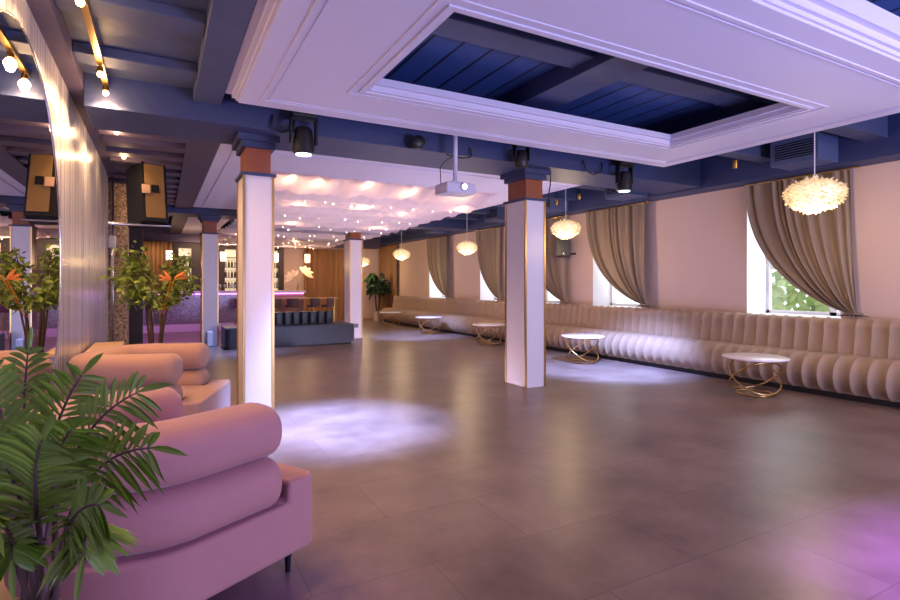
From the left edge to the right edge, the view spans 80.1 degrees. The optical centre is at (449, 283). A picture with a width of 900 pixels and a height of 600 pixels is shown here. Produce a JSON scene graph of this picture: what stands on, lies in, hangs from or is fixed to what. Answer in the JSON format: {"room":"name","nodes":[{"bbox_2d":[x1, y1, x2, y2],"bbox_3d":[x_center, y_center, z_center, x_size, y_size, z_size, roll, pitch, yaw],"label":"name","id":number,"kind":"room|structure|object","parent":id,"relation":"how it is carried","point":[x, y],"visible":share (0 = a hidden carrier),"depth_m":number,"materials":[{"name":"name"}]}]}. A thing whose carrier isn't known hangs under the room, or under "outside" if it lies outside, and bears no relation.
{"room":"entertainment venue","nodes":[
{"label":"entertainment venue","id":0,"kind":"room"},
{"bbox_2d":[0,0,107,532],"bbox_3d":[-2.781,-0.145,3.497,0.150,3.090,10.800,0,0,-29],"label":"curtain","id":1,"kind":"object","parent":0,"point":[82,175],"depth_m":5.01,"materials":[{"name":"white fabric"}]},
{"bbox_2d":[0,8,61,469],"bbox_3d":[-2.474,-0.170,3.106,0.018,2.606,2.606,0,0,-29],"label":"round mirror","id":2,"kind":"object","parent":1,"relation":"attached to","point":[30,217],"visible":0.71,"depth_m":3.11,"materials":[{"name":"clear glass"}]},
{"bbox_2d":[26,0,115,172],"bbox_3d":[-2.742,-1.855,3.290,0.520,0.330,11.400,0,0,-29],"label":"trim","id":3,"kind":"structure","parent":1,"relation":"attached to","point":[50,20],"depth_m":3.99,"materials":[{"name":"brown wood"}]},
{"bbox_2d":[172,243,378,318],"bbox_3d":[-8.051,-0.310,19.439,12.400,3.420,0.350,0,0,-29],"label":"wall","id":4,"kind":"structure","parent":0,"point":[293,257],"depth_m":21.29,"materials":[{"name":"beige paint"}]},
{"bbox_2d":[0,318,899,599],"bbox_3d":[-2.202,1.450,8.875,12.600,0.100,24.700,0,0,-29],"label":"floor","id":5,"kind":"structure","parent":0,"point":[435,476],"depth_m":3.83,"materials":[{"name":"grey stone"}]},
{"bbox_2d":[0,326,187,599],"bbox_3d":[-1.097,0.764,1.419,0.816,1.271,0.444,0,0,32],"label":"potted palm","id":6,"kind":"object","parent":5,"relation":"on","point":[29,457],"visible":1,"depth_m":1.37,"materials":[{"name":"green plant"}]},
{"bbox_2d":[85,341,124,351],"bbox_3d":[-3.821,1.045,5.947,0.300,0.710,1.000,0,0,-29],"label":"console table","id":7,"kind":"object","parent":5,"relation":"on","point":[98,345],"visible":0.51,"depth_m":6.10,"materials":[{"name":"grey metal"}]},
{"bbox_2d":[108,177,115,341],"bbox_3d":[-5.200,-0.145,8.237,0.100,3.090,0.060,0,0,-29],"label":"chrome pole","id":8,"kind":"object","parent":5,"relation":"on","point":[111,238],"visible":0.84,"depth_m":8.22,"materials":[{"name":"grey metal"}]},
{"bbox_2d":[108,183,128,344],"bbox_3d":[-5.696,-0.125,8.855,0.640,3.050,0.400,0,0,-29],"label":"pillar","id":9,"kind":"structure","parent":5,"relation":"on","point":[121,314],"depth_m":8.77,"materials":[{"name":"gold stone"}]},
{"bbox_2d":[129,228,142,344],"bbox_3d":[-6.002,-0.125,10.111,0.340,3.050,0.300,0,0,-29],"label":"post","id":10,"kind":"object","parent":5,"relation":"on","point":[135,316],"visible":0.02,"depth_m":10.01,"materials":[{"name":"brown wood"}]},
{"bbox_2d":[67,343,229,416],"bbox_3d":[-2.574,0.978,4.606,1.080,0.844,1.100,0,0,-10],"label":"armchair","id":11,"kind":"object","parent":5,"relation":"on","point":[181,365],"visible":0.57,"depth_m":4.32,"materials":[{"name":"pink fabric"}]},
{"bbox_2d":[181,385,204,399],"bbox_3d":[-2.480,0.995,4.623,0.650,0.130,0.550,0,0,-10],"label":"seat cushion","id":12,"kind":"object","parent":11,"relation":"on","point":[188,390],"depth_m":4.67,"materials":[{"name":"pink fabric"}]},
{"bbox_2d":[97,240,203,343],"bbox_3d":[-3.885,0.413,7.103,1.170,1.974,1.173,0,0,-8],"label":"potted plant","id":13,"kind":"object","parent":5,"relation":"on","point":[174,279],"visible":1,"depth_m":6.98,"materials":[{"name":"green plant"}]},
{"bbox_2d":[143,241,171,290],"bbox_3d":[-9.433,0.020,16.954,1.100,2.740,0.150,0,0,-29],"label":"drape","id":14,"kind":"object","parent":5,"relation":"on","point":[156,251],"visible":0.24,"depth_m":17.00,"materials":[{"name":"brown wood"}]},
{"bbox_2d":[4,387,311,599],"bbox_3d":[-1.379,0.978,2.502,1.100,0.844,1.010,0,0,32],"label":"armchair","id":15,"kind":"object","parent":5,"relation":"on","point":[227,512],"visible":0.49,"depth_m":2.17,"materials":[{"name":"pink fabric"}]},
{"bbox_2d":[173,243,196,290],"bbox_3d":[-9.018,0.010,18.203,0.720,2.780,0.400,0,0,-29],"label":"tall cabinet","id":16,"kind":"object","parent":5,"relation":"on","point":[190,248],"visible":0.29,"depth_m":18.16,"materials":[{"name":"brown wood"}]},
{"bbox_2d":[197,243,219,293],"bbox_3d":[-8.386,0.010,18.546,0.720,2.780,0.400,0,0,-29],"label":"tall cabinet","id":17,"kind":"object","parent":5,"relation":"on","point":[198,244],"visible":0.02,"depth_m":18.22,"materials":[{"name":"brown wood"}]},
{"bbox_2d":[198,215,220,345],"bbox_3d":[-5.545,-0.075,12.328,0.440,2.950,0.580,0,0,-29],"label":"square column","id":18,"kind":"structure","parent":5,"relation":"on","point":[209,237],"depth_m":12.14,"materials":[{"name":"white paint"}]},
{"bbox_2d":[167,205,465,230],"bbox_3d":[-4.724,-1.785,12.683,11.400,0.470,0.700,0,0,-29],"label":"ceiling beam","id":19,"kind":"structure","parent":18,"relation":"on","point":[445,224],"depth_m":12.29,"materials":[{"name":"blue wood"}]},
{"bbox_2d":[143,290,305,332],"bbox_3d":[-7.986,0.805,15.861,7.200,1.190,0.700,0,0,-29],"label":"bar counter","id":20,"kind":"object","parent":5,"relation":"on","point":[185,317],"depth_m":15.83,"materials":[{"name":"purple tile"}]},
{"bbox_2d":[150,290,305,293],"bbox_3d":[-7.986,0.245,15.861,7.200,0.070,0.700,0,0,-29],"label":"countertop","id":21,"kind":"structure","parent":20,"relation":"on","point":[275,291],"depth_m":16.92,"materials":[{"name":"white paint"}]},
{"bbox_2d":[284,265,313,289],"bbox_3d":[-4.954,-0.200,17.508,0.974,0.819,0.140,0,0,-29],"label":"arrangement","id":22,"kind":"object","parent":20,"relation":"on","point":[305,270],"visible":0.91,"depth_m":17.47,"materials":[{"name":"gold metal"}]},
{"bbox_2d":[220,245,236,290],"bbox_3d":[-7.753,0.010,18.890,0.720,2.780,0.400,0,0,-29],"label":"tall cabinet","id":23,"kind":"object","parent":5,"relation":"on","point":[231,250],"visible":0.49,"depth_m":18.98,"materials":[{"name":"brown wood"}]},
{"bbox_2d":[232,132,279,408],"bbox_3d":[-2.110,-0.075,5.795,0.410,2.950,0.580,0,0,-29],"label":"square column","id":24,"kind":"structure","parent":5,"relation":"on","point":[255,180],"depth_m":5.60,"materials":[{"name":"white paint"}]},
{"bbox_2d":[274,247,283,289],"bbox_3d":[-6.487,0.010,19.577,0.720,2.780,0.400,0,0,-29],"label":"tall cabinet","id":25,"kind":"object","parent":5,"relation":"on","point":[280,279],"visible":0.21,"depth_m":19.55,"materials":[{"name":"brown wood"}]},
{"bbox_2d":[221,311,353,349],"bbox_3d":[-3.716,1.030,12.377,2.840,0.740,1.000,0,0,-29],"label":"sofa","id":26,"kind":"object","parent":5,"relation":"on","point":[302,328],"visible":0.73,"depth_m":12.26,"materials":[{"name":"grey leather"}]},
{"bbox_2d":[285,299,298,311],"bbox_3d":[-4.773,0.921,16.127,0.400,0.962,0.400,0,0,-43],"label":"bar stool","id":27,"kind":"object","parent":5,"relation":"on","point":[292,303],"visible":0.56,"depth_m":15.96,"materials":[{"name":"red"}]},
{"bbox_2d":[274,297,337,321],"bbox_3d":[-4.720,0.915,16.867,2.300,0.970,0.450,0,0,-29],"label":"bar table","id":28,"kind":"object","parent":5,"relation":"on","point":[333,307],"visible":0.29,"depth_m":17.04,"materials":[{"name":"brown wood"}]},
{"bbox_2d":[307,298,319,310],"bbox_3d":[-4.202,0.921,16.437,0.400,0.962,0.400,0,0,31],"label":"bar stool","id":29,"kind":"object","parent":5,"relation":"on","point":[314,302],"visible":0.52,"depth_m":16.27,"materials":[{"name":"red"}]},
{"bbox_2d":[304,249,343,318],"bbox_3d":[-4.798,0.020,20.835,1.750,2.740,0.125,0,0,-29],"label":"wall panel","id":30,"kind":"object","parent":5,"relation":"on","point":[327,265],"visible":0.62,"depth_m":20.80,"materials":[{"name":"brown wood"}]},
{"bbox_2d":[343,232,362,337],"bbox_3d":[-2.530,-0.075,13.965,0.440,2.950,0.580,0,0,-29],"label":"square column","id":31,"kind":"structure","parent":5,"relation":"on","point":[353,241],"depth_m":13.79,"materials":[{"name":"white paint"}]},
{"bbox_2d":[363,273,391,320],"bbox_3d":[-2.784,0.479,20.494,1.047,1.842,1.169,0,0,-29],"label":"potted plant","id":32,"kind":"object","parent":5,"relation":"on","point":[375,286],"visible":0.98,"depth_m":20.37,"materials":[{"name":"green plant"}]},
{"bbox_2d":[378,311,401,326],"bbox_3d":[-1.972,1.159,17.590,0.760,0.479,0.760,0,0,26],"label":"round coffee table","id":33,"kind":"object","parent":5,"relation":"on","point":[388,312],"visible":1,"depth_m":17.45,"materials":[{"name":"gold metal"}]},
{"bbox_2d":[380,296,420,325],"bbox_3d":[-1.680,0.916,18.921,0.783,0.967,2.340,0,0,-29],"label":"banquette","id":34,"kind":"object","parent":5,"relation":"on","point":[404,304],"visible":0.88,"depth_m":18.83,"materials":[{"name":"beige fabric"}]},
{"bbox_2d":[416,316,441,333],"bbox_3d":[-0.589,1.159,15.042,0.760,0.479,0.760,0,0,24],"label":"round coffee table","id":35,"kind":"object","parent":5,"relation":"on","point":[420,317],"visible":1,"depth_m":15.01,"materials":[{"name":"white stone"}]},
{"bbox_2d":[406,297,454,331],"bbox_3d":[-0.564,0.916,16.865,0.783,0.967,2.340,0,0,-29],"label":"banquette","id":36,"kind":"object","parent":5,"relation":"on","point":[429,306],"visible":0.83,"depth_m":16.82,"materials":[{"name":"beige fabric"}]},
{"bbox_2d":[438,299,498,338],"bbox_3d":[0.553,0.916,14.808,0.783,0.967,2.340,0,0,-29],"label":"banquette","id":37,"kind":"object","parent":5,"relation":"on","point":[466,312],"visible":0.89,"depth_m":14.72,"materials":[{"name":"beige fabric"}]},
{"bbox_2d":[472,323,504,345],"bbox_3d":[0.890,1.159,12.318,0.760,0.479,0.760,0,0,26],"label":"round coffee table","id":38,"kind":"object","parent":5,"relation":"on","point":[474,324],"visible":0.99,"depth_m":12.15,"materials":[{"name":"white stone"}]},
{"bbox_2d":[480,301,557,341],"bbox_3d":[1.669,0.916,12.752,0.783,0.967,2.340,0,0,-29],"label":"banquette","id":39,"kind":"object","parent":5,"relation":"on","point":[551,310],"visible":0.27,"depth_m":13.14,"materials":[{"name":"beige fabric"}]},
{"bbox_2d":[500,168,550,387],"bbox_3d":[1.046,-0.075,7.463,0.440,2.950,0.580,0,0,-29],"label":"square column","id":40,"kind":"structure","parent":5,"relation":"on","point":[525,208],"depth_m":7.29,"materials":[{"name":"white paint"}]},
{"bbox_2d":[84,72,700,193],"bbox_3d":[0.222,-1.785,6.948,8.180,0.470,0.800,0,0,-29],"label":"ceiling beam","id":41,"kind":"structure","parent":40,"relation":"on","point":[130,106],"depth_m":5.84,"materials":[{"name":"blue wood"}]},
{"bbox_2d":[193,0,256,105],"bbox_3d":[-0.650,-1.780,2.036,0.240,0.120,7.000,0,0,-29],"label":"ceiling beam","id":42,"kind":"structure","parent":41,"relation":"attached to","point":[227,21],"depth_m":3.88,"materials":[{"name":"blue wood"}]},
{"bbox_2d":[61,0,208,88],"bbox_3d":[-1.028,-1.870,1.831,1.100,0.060,7.000,0,0,-29],"label":"ceiling boarding","id":43,"kind":"structure","parent":42,"relation":"on","point":[114,34],"depth_m":4.04,"materials":[{"name":"blue wood"}]},
{"bbox_2d":[81,0,109,88],"bbox_3d":[-2.651,-1.782,4.023,0.044,0.115,8.400,0,0,-29],"label":"track","id":44,"kind":"object","parent":43,"relation":"hanging from","point":[86,11],"visible":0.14,"depth_m":3.75,"materials":[{"name":"gold metal"}]},
{"bbox_2d":[54,0,205,37],"bbox_3d":[-2.083,-1.800,3.523,0.860,0.080,0.240,0,0,-29],"label":"joist","id":45,"kind":"object","parent":43,"relation":"attached to","point":[148,13],"visible":1,"depth_m":3.52,"materials":[{"name":"blue wood"}]},
{"bbox_2d":[72,41,197,81],"bbox_3d":[-2.537,-1.800,4.358,0.860,0.080,0.240,0,0,-29],"label":"joist","id":46,"kind":"object","parent":43,"relation":"attached to","point":[113,58],"visible":0.99,"depth_m":4.30,"materials":[{"name":"blue wood"}]},
{"bbox_2d":[289,111,317,156],"bbox_3d":[-1.493,-1.527,5.411,0.270,0.466,0.305,0,0,-29],"label":"stage light","id":47,"kind":"object","parent":41,"relation":"attached to","point":[304,144],"visible":0.93,"depth_m":5.30,"materials":[{"name":"black plastic"}]},
{"bbox_2d":[410,135,424,149],"bbox_3d":[-0.386,-1.590,6.056,0.160,0.160,0.212,0,0,-29],"label":"ceiling speaker","id":48,"kind":"object","parent":41,"relation":"attached to","point":[417,142],"visible":1,"depth_m":5.97,"materials":[{"name":"black plastic"}]},
{"bbox_2d":[511,144,529,168],"bbox_3d":[0.859,-1.630,6.696,0.216,0.380,0.290,0,0,-29],"label":"stage light","id":49,"kind":"object","parent":41,"relation":"attached to","point":[521,157],"visible":0.65,"depth_m":6.59,"materials":[{"name":"black plastic"}]},
{"bbox_2d":[614,160,634,192],"bbox_3d":[2.418,-1.527,7.534,0.270,0.466,0.305,0,0,-29],"label":"stage light","id":50,"kind":"object","parent":41,"relation":"attached to","point":[623,179],"visible":0.93,"depth_m":7.42,"materials":[{"name":"black plastic"}]},
{"bbox_2d":[561,333,604,363],"bbox_3d":[2.379,1.159,9.576,0.760,0.479,0.760,0,0,30],"label":"round coffee table","id":51,"kind":"object","parent":5,"relation":"on","point":[577,335],"visible":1,"depth_m":9.45,"materials":[{"name":"white stone"}]},
{"bbox_2d":[546,304,642,361],"bbox_3d":[2.786,0.916,10.695,0.783,0.967,2.340,0,0,-29],"label":"banquette","id":52,"kind":"object","parent":5,"relation":"on","point":[614,322],"visible":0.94,"depth_m":10.52,"materials":[{"name":"beige fabric"}]},
{"bbox_2d":[619,308,770,383],"bbox_3d":[3.903,0.916,8.639,0.783,0.967,2.340,0,0,-29],"label":"banquette","id":53,"kind":"object","parent":5,"relation":"on","point":[694,342],"visible":0.96,"depth_m":8.46,"materials":[{"name":"beige fabric"}]},
{"bbox_2d":[722,353,790,396],"bbox_3d":[3.882,1.159,6.807,0.760,0.479,0.760,0,0,-29],"label":"round coffee table","id":54,"kind":"object","parent":5,"relation":"on","point":[765,359],"visible":1,"depth_m":6.71,"materials":[{"name":"white stone"}]},
{"bbox_2d":[747,314,899,407],"bbox_3d":[5.019,0.916,6.583,0.783,0.967,2.340,0,0,-29],"label":"banquette","id":55,"kind":"object","parent":5,"relation":"on","point":[843,358],"visible":0.94,"depth_m":6.71,"materials":[{"name":"beige fabric"}]},
{"bbox_2d":[168,0,899,224],"bbox_3d":[-2.178,-2.060,8.831,12.600,0.080,24.800,0,0,-29],"label":"ceiling","id":56,"kind":"structure","parent":0,"point":[438,62],"depth_m":5.47,"materials":[{"name":"blue wood"}]},
{"bbox_2d":[108,161,170,229],"bbox_3d":[-4.300,-1.402,7.414,0.811,1.260,0.591,0,0,-42],"label":"loudspeaker","id":57,"kind":"object","parent":56,"relation":"hanging from","point":[146,190],"visible":0.92,"depth_m":7.34,"materials":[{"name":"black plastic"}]},
{"bbox_2d":[98,129,186,142],"bbox_3d":[-3.415,-1.835,5.975,0.860,0.370,0.260,0,0,-29],"label":"joist","id":58,"kind":"object","parent":56,"relation":"attached to","point":[107,132],"visible":0.24,"depth_m":5.99,"materials":[{"name":"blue wood"}]},
{"bbox_2d":[107,172,178,182],"bbox_3d":[-6.166,-1.835,7.667,4.080,0.370,0.260,0,0,-29],"label":"joist","id":59,"kind":"object","parent":56,"relation":"attached to","point":[122,175],"visible":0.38,"depth_m":8.29,"materials":[{"name":"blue wood"}]},
{"bbox_2d":[108,177,177,187],"bbox_3d":[-6.433,-1.835,8.159,4.080,0.370,0.260,0,0,-29],"label":"joist","id":60,"kind":"object","parent":56,"relation":"attached to","point":[116,180],"visible":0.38,"depth_m":8.70,"materials":[{"name":"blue wood"}]},
{"bbox_2d":[102,134,184,153],"bbox_3d":[-3.682,-1.835,6.467,0.860,0.370,0.260,0,0,-29],"label":"joist","id":61,"kind":"object","parent":56,"relation":"attached to","point":[108,140],"visible":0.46,"depth_m":6.38,"materials":[{"name":"blue paint"}]},
{"bbox_2d":[106,146,183,162],"bbox_3d":[-3.949,-1.835,6.959,0.860,0.370,0.260,0,0,-29],"label":"joist","id":62,"kind":"object","parent":56,"relation":"attached to","point":[111,150],"visible":0.4,"depth_m":6.87,"materials":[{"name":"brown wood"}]},
{"bbox_2d":[110,156,181,169],"bbox_3d":[-4.216,-1.835,7.451,0.860,0.370,0.260,0,0,-29],"label":"joist","id":63,"kind":"object","parent":56,"relation":"attached to","point":[118,160],"visible":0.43,"depth_m":7.35,"materials":[{"name":"blue paint"}]},
{"bbox_2d":[113,164,180,176],"bbox_3d":[-4.484,-1.835,7.943,0.860,0.370,0.260,0,0,-29],"label":"joist","id":64,"kind":"object","parent":56,"relation":"attached to","point":[117,168],"visible":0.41,"depth_m":7.85,"materials":[{"name":"brown wood"}]},
{"bbox_2d":[170,216,187,233],"bbox_3d":[-7.585,-1.830,14.913,0.340,0.380,5.950,0,0,-29],"label":"ceiling beam","id":65,"kind":"structure","parent":56,"relation":"attached to","point":[177,223],"depth_m":14.74,"materials":[{"name":"brown wood"}]},
{"bbox_2d":[181,217,228,233],"bbox_3d":[-5.063,-1.725,16.482,5.570,0.150,5.400,0,0,-29],"label":"ceiling panel","id":66,"kind":"object","parent":65,"relation":"attached to","point":[193,225],"visible":0.05,"depth_m":15.35,"materials":[{"name":"white paint"}]},
{"bbox_2d":[219,171,498,247],"bbox_3d":[-3.577,-1.477,13.818,4.000,0.428,11.500,0,0,-29],"label":"drape","id":67,"kind":"object","parent":66,"relation":"hanging from","point":[294,189],"visible":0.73,"depth_m":10.24,"materials":[{"name":"fabric"}]},
{"bbox_2d":[174,140,219,208],"bbox_3d":[-4.245,-1.830,8.761,0.340,0.380,6.650,0,0,-29],"label":"ceiling beam","id":68,"kind":"structure","parent":56,"relation":"attached to","point":[199,155],"depth_m":7.73,"materials":[{"name":"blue wood"}]},
{"bbox_2d":[193,143,580,216],"bbox_3d":[-1.651,-1.720,10.198,5.670,0.160,6.000,0,0,-29],"label":"ceiling panel","id":69,"kind":"object","parent":68,"relation":"attached to","point":[218,190],"visible":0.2,"depth_m":8.09,"materials":[{"name":"white paint"}]},
{"bbox_2d":[143,222,379,248],"bbox_3d":[-7.826,-1.700,18.395,11.400,0.640,0.400,0,0,-29],"label":"ceiling beam","id":70,"kind":"structure","parent":56,"relation":"attached to","point":[151,235],"depth_m":17.63,"materials":[{"name":"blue wood"}]},
{"bbox_2d":[393,230,409,259],"bbox_3d":[-1.495,-1.374,16.489,0.556,1.292,0.555,0,0,-29],"label":"pendant lamp","id":71,"kind":"object","parent":56,"relation":"hanging from","point":[400,254],"visible":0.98,"depth_m":16.36,"materials":[{"name":"beige"}]},
{"bbox_2d":[435,135,475,197],"bbox_3d":[0.069,-1.445,6.117,0.380,0.850,0.334,0,0,-29],"label":"projector","id":72,"kind":"object","parent":56,"relation":"hanging from","point":[454,188],"visible":0.97,"depth_m":6.08,"materials":[{"name":"grey plastic"}]},
{"bbox_2d":[444,213,479,219],"bbox_3d":[0.269,-1.880,14.279,1.100,0.280,0.240,0,0,-29],"label":"joist","id":73,"kind":"object","parent":56,"relation":"attached to","point":[464,216],"visible":0.23,"depth_m":14.25,"materials":[{"name":"blue wood"}]},
{"bbox_2d":[456,240,476,254],"bbox_3d":[0.414,-1.357,12.973,0.536,1.325,0.535,0,0,-29],"label":"pendant lamp","id":74,"kind":"object","parent":56,"relation":"hanging from","point":[466,247],"visible":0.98,"depth_m":12.84,"materials":[{"name":"beige"}]},
{"bbox_2d":[485,206,504,222],"bbox_3d":[1.224,-1.785,13.238,0.516,0.470,0.600,0,0,-29],"label":"vent box","id":75,"kind":"object","parent":56,"relation":"attached to","point":[497,214],"visible":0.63,"depth_m":12.99,"materials":[{"name":"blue metal"}]},
{"bbox_2d":[486,209,496,218],"bbox_3d":[1.008,-1.720,13.121,0.006,0.200,0.480,0,0,-29],"label":"grille","id":76,"kind":"object","parent":75,"relation":"attached to","point":[493,212],"depth_m":13.06,"materials":[{"name":"blue metal"}]},
{"bbox_2d":[431,12,593,68],"bbox_3d":[0.069,-1.970,4.065,2.480,0.100,0.280,0,0,-29],"label":"ceiling beam","id":77,"kind":"structure","parent":56,"relation":"attached to","point":[457,26],"depth_m":4.25,"materials":[{"name":"blue wood"}]},
{"bbox_2d":[546,200,567,213],"bbox_3d":[2.178,-1.785,11.480,0.516,0.470,0.600,0,0,-29],"label":"vent box","id":78,"kind":"object","parent":56,"relation":"attached to","point":[553,208],"visible":0.26,"depth_m":11.23,"materials":[{"name":"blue metal"}]},
{"bbox_2d":[542,188,575,201],"bbox_3d":[2.083,-1.880,10.939,1.100,0.280,0.240,0,0,-29],"label":"joist","id":79,"kind":"object","parent":56,"relation":"attached to","point":[570,192],"visible":0.41,"depth_m":10.94,"materials":[{"name":"blue wood"}]},
{"bbox_2d":[550,189,580,239],"bbox_3d":[2.142,-1.420,9.895,0.576,1.200,0.574,0,0,-29],"label":"pendant lamp","id":80,"kind":"object","parent":56,"relation":"hanging from","point":[565,227],"visible":1,"depth_m":9.76,"materials":[{"name":"beige"}]},
{"bbox_2d":[497,51,649,110],"bbox_3d":[1.226,-1.930,4.961,0.410,0.180,3.650,0,0,-29],"label":"ceiling beam","id":81,"kind":"structure","parent":56,"relation":"attached to","point":[559,86],"depth_m":4.97,"materials":[{"name":"blue wood"}]},
{"bbox_2d":[225,0,899,166],"bbox_3d":[1.334,-1.759,4.764,5.830,0.242,3.500,0,0,-29],"label":"ceiling panel","id":82,"kind":"object","parent":81,"relation":"attached to","point":[828,64],"visible":0.99,"depth_m":3.95,"materials":[{"name":"white paint"}]},
{"bbox_2d":[572,185,605,190],"bbox_3d":[2.703,-1.880,9.797,1.100,0.280,0.240,0,0,-29],"label":"joist","id":83,"kind":"object","parent":56,"relation":"attached to","point":[581,186],"visible":0.02,"depth_m":9.71,"materials":[{"name":"blue wood"}]},
{"bbox_2d":[605,188,647,200],"bbox_3d":[3.180,-1.785,9.635,0.516,0.470,0.600,0,0,-29],"label":"vent box","id":84,"kind":"object","parent":56,"relation":"attached to","point":[610,194],"visible":0.38,"depth_m":9.57,"materials":[{"name":"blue metal"}]},
{"bbox_2d":[380,113,899,246],"bbox_3d":[2.250,-1.770,12.202,0.400,0.500,22.100,0,0,-29],"label":"ceiling beam","id":85,"kind":"structure","parent":56,"relation":"attached to","point":[718,173],"depth_m":8.13,"materials":[{"name":"blue wood"}]},
{"bbox_2d":[379,244,396,310],"bbox_3d":[-2.457,-0.055,21.082,0.125,2.890,1.900,0,0,-29],"label":"drape","id":86,"kind":"object","parent":85,"relation":"hanging from","point":[387,261],"visible":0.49,"depth_m":20.98,"materials":[{"name":"brown wood"}]},
{"bbox_2d":[426,235,450,297],"bbox_3d":[-0.392,-0.547,17.174,0.148,1.934,1.740,0,0,-29],"label":"window curtain","id":87,"kind":"object","parent":85,"relation":"hanging from","point":[436,246],"visible":1,"depth_m":17.05,"materials":[{"name":"beige fabric"}]},
{"bbox_2d":[476,226,503,299],"bbox_3d":[1.056,-0.547,14.490,0.151,1.934,1.440,0,0,-29],"label":"window curtain","id":88,"kind":"object","parent":85,"relation":"hanging from","point":[488,241],"visible":1,"depth_m":14.35,"materials":[{"name":"beige fabric"}]},
{"bbox_2d":[546,215,569,302],"bbox_3d":[2.203,-0.547,12.370,0.157,1.934,1.760,0,0,-29],"label":"window curtain","id":89,"kind":"object","parent":85,"relation":"hanging from","point":[555,266],"visible":0.56,"depth_m":12.07,"materials":[{"name":"beige fabric"}]},
{"bbox_2d":[585,201,652,306],"bbox_3d":[3.260,-0.547,10.446,0.157,1.934,1.771,0,0,-29],"label":"window curtain","id":90,"kind":"object","parent":85,"relation":"hanging from","point":[615,235],"visible":1,"depth_m":10.32,"materials":[{"name":"beige fabric"}]},
{"bbox_2d":[745,166,867,316],"bbox_3d":[4.885,-0.547,7.437,0.158,1.934,1.650,0,0,-29],"label":"window curtain","id":91,"kind":"object","parent":85,"relation":"hanging from","point":[813,252],"visible":0.89,"depth_m":7.32,"materials":[{"name":"beige fabric"}]},
{"bbox_2d":[619,66,779,111],"bbox_3d":[2.639,-1.970,5.461,2.550,0.100,0.280,0,0,-29],"label":"ceiling beam","id":92,"kind":"structure","parent":56,"relation":"attached to","point":[649,77],"depth_m":5.31,"materials":[{"name":"blue wood"}]},
{"bbox_2d":[718,142,770,162],"bbox_3d":[4.039,-1.880,7.336,1.100,0.280,0.240,0,0,-29],"label":"joist","id":93,"kind":"object","parent":56,"relation":"attached to","point":[759,153],"visible":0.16,"depth_m":7.30,"materials":[{"name":"blue paint"}]},
{"bbox_2d":[770,131,837,170],"bbox_3d":[4.621,-1.785,6.981,0.516,0.470,0.600,0,0,-29],"label":"vent box","id":94,"kind":"object","parent":56,"relation":"attached to","point":[794,153],"visible":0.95,"depth_m":6.80,"materials":[{"name":"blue metal"}]},
{"bbox_2d":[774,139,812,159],"bbox_3d":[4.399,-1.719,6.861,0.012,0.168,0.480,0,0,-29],"label":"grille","id":95,"kind":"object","parent":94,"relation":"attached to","point":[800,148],"depth_m":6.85,"materials":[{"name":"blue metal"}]},
{"bbox_2d":[774,138,813,160],"bbox_3d":[4.406,-1.720,6.864,0.006,0.200,0.480,0,0,-29],"label":"grille","id":96,"kind":"object","parent":94,"relation":"attached to","point":[799,148],"depth_m":6.85,"materials":[{"name":"blue metal"}]},
{"bbox_2d":[781,132,848,214],"bbox_3d":[4.150,-1.405,6.093,0.654,1.230,0.653,0,0,-29],"label":"pendant lamp","id":97,"kind":"object","parent":56,"relation":"hanging from","point":[813,195],"visible":0.98,"depth_m":5.94,"materials":[{"name":"beige"}]},
{"bbox_2d":[822,115,887,141],"bbox_3d":[4.659,-1.880,6.194,1.100,0.280,0.240,0,0,-29],"label":"joist","id":98,"kind":"object","parent":56,"relation":"attached to","point":[876,128],"visible":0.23,"depth_m":6.20,"materials":[{"name":"blue wood"}]},
{"bbox_2d":[397,160,899,320],"bbox_3d":[3.145,-0.310,11.664,0.660,3.420,24.500,0,0,-29],"label":"wall","id":99,"kind":"structure","parent":0,"point":[695,245],"depth_m":8.90,"materials":[{"name":"beige paint"}]},
{"bbox_2d":[429,271,445,297],"bbox_3d":[-0.167,-0.335,17.660,0.580,1.650,1.200,0,0,-29],"label":"window","id":100,"kind":"structure","parent":99,"relation":"in","point":[434,292],"depth_m":18.12,"materials":[{"name":"white paint"}]},
{"bbox_2d":[480,270,497,300],"bbox_3d":[1.312,-0.335,14.936,0.580,1.650,0.900,0,0,-29],"label":"window","id":101,"kind":"structure","parent":99,"relation":"in","point":[485,293],"depth_m":15.26,"materials":[{"name":"white paint"}]},
{"bbox_2d":[556,237,575,256],"bbox_3d":[2.519,-0.800,11.548,0.474,0.420,0.406,0,0,6],"label":"wall speaker","id":102,"kind":"object","parent":99,"relation":"attached to","point":[563,247],"visible":0.81,"depth_m":11.37,"materials":[{"name":"black plastic"}]},
{"bbox_2d":[557,237,569,254],"bbox_3d":[2.411,-0.800,11.368,0.260,0.380,0.012,0,0,6],"label":"grille","id":103,"kind":"object","parent":102,"relation":"attached to","point":[563,246],"depth_m":11.36,"materials":[{"name":"grey metal"}]},
{"bbox_2d":[593,258,641,307],"bbox_3d":[3.555,-0.335,10.806,0.580,1.650,1.300,0,0,-29],"label":"window","id":104,"kind":"structure","parent":99,"relation":"in","point":[603,291],"depth_m":11.33,"materials":[{"name":"white paint"}]},
{"bbox_2d":[746,209,841,317],"bbox_3d":[5.158,-0.335,7.853,0.580,1.650,1.320,0,0,-29],"label":"window","id":105,"kind":"structure","parent":99,"relation":"in","point":[758,267],"depth_m":8.37,"materials":[{"name":"white paint"}]},
{"label":"outside","id":106,"kind":"structure","parent":0,"visible":0},
{"bbox_3d":[12.190,1.950,17.997,21.400,0.100,40.000,0,0,-29],"label":"ground","id":107,"kind":"structure","parent":106,"visible":0},
{"bbox_2d":[772,266,840,312],"bbox_3d":[7.684,-0.149,10.985,3.922,4.098,3.474,0,0,33],"label":"tree","id":108,"kind":"object","parent":107,"relation":"on","point":[792,297],"visible":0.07,"depth_m":10.79,"materials":[{"name":"green plant"}]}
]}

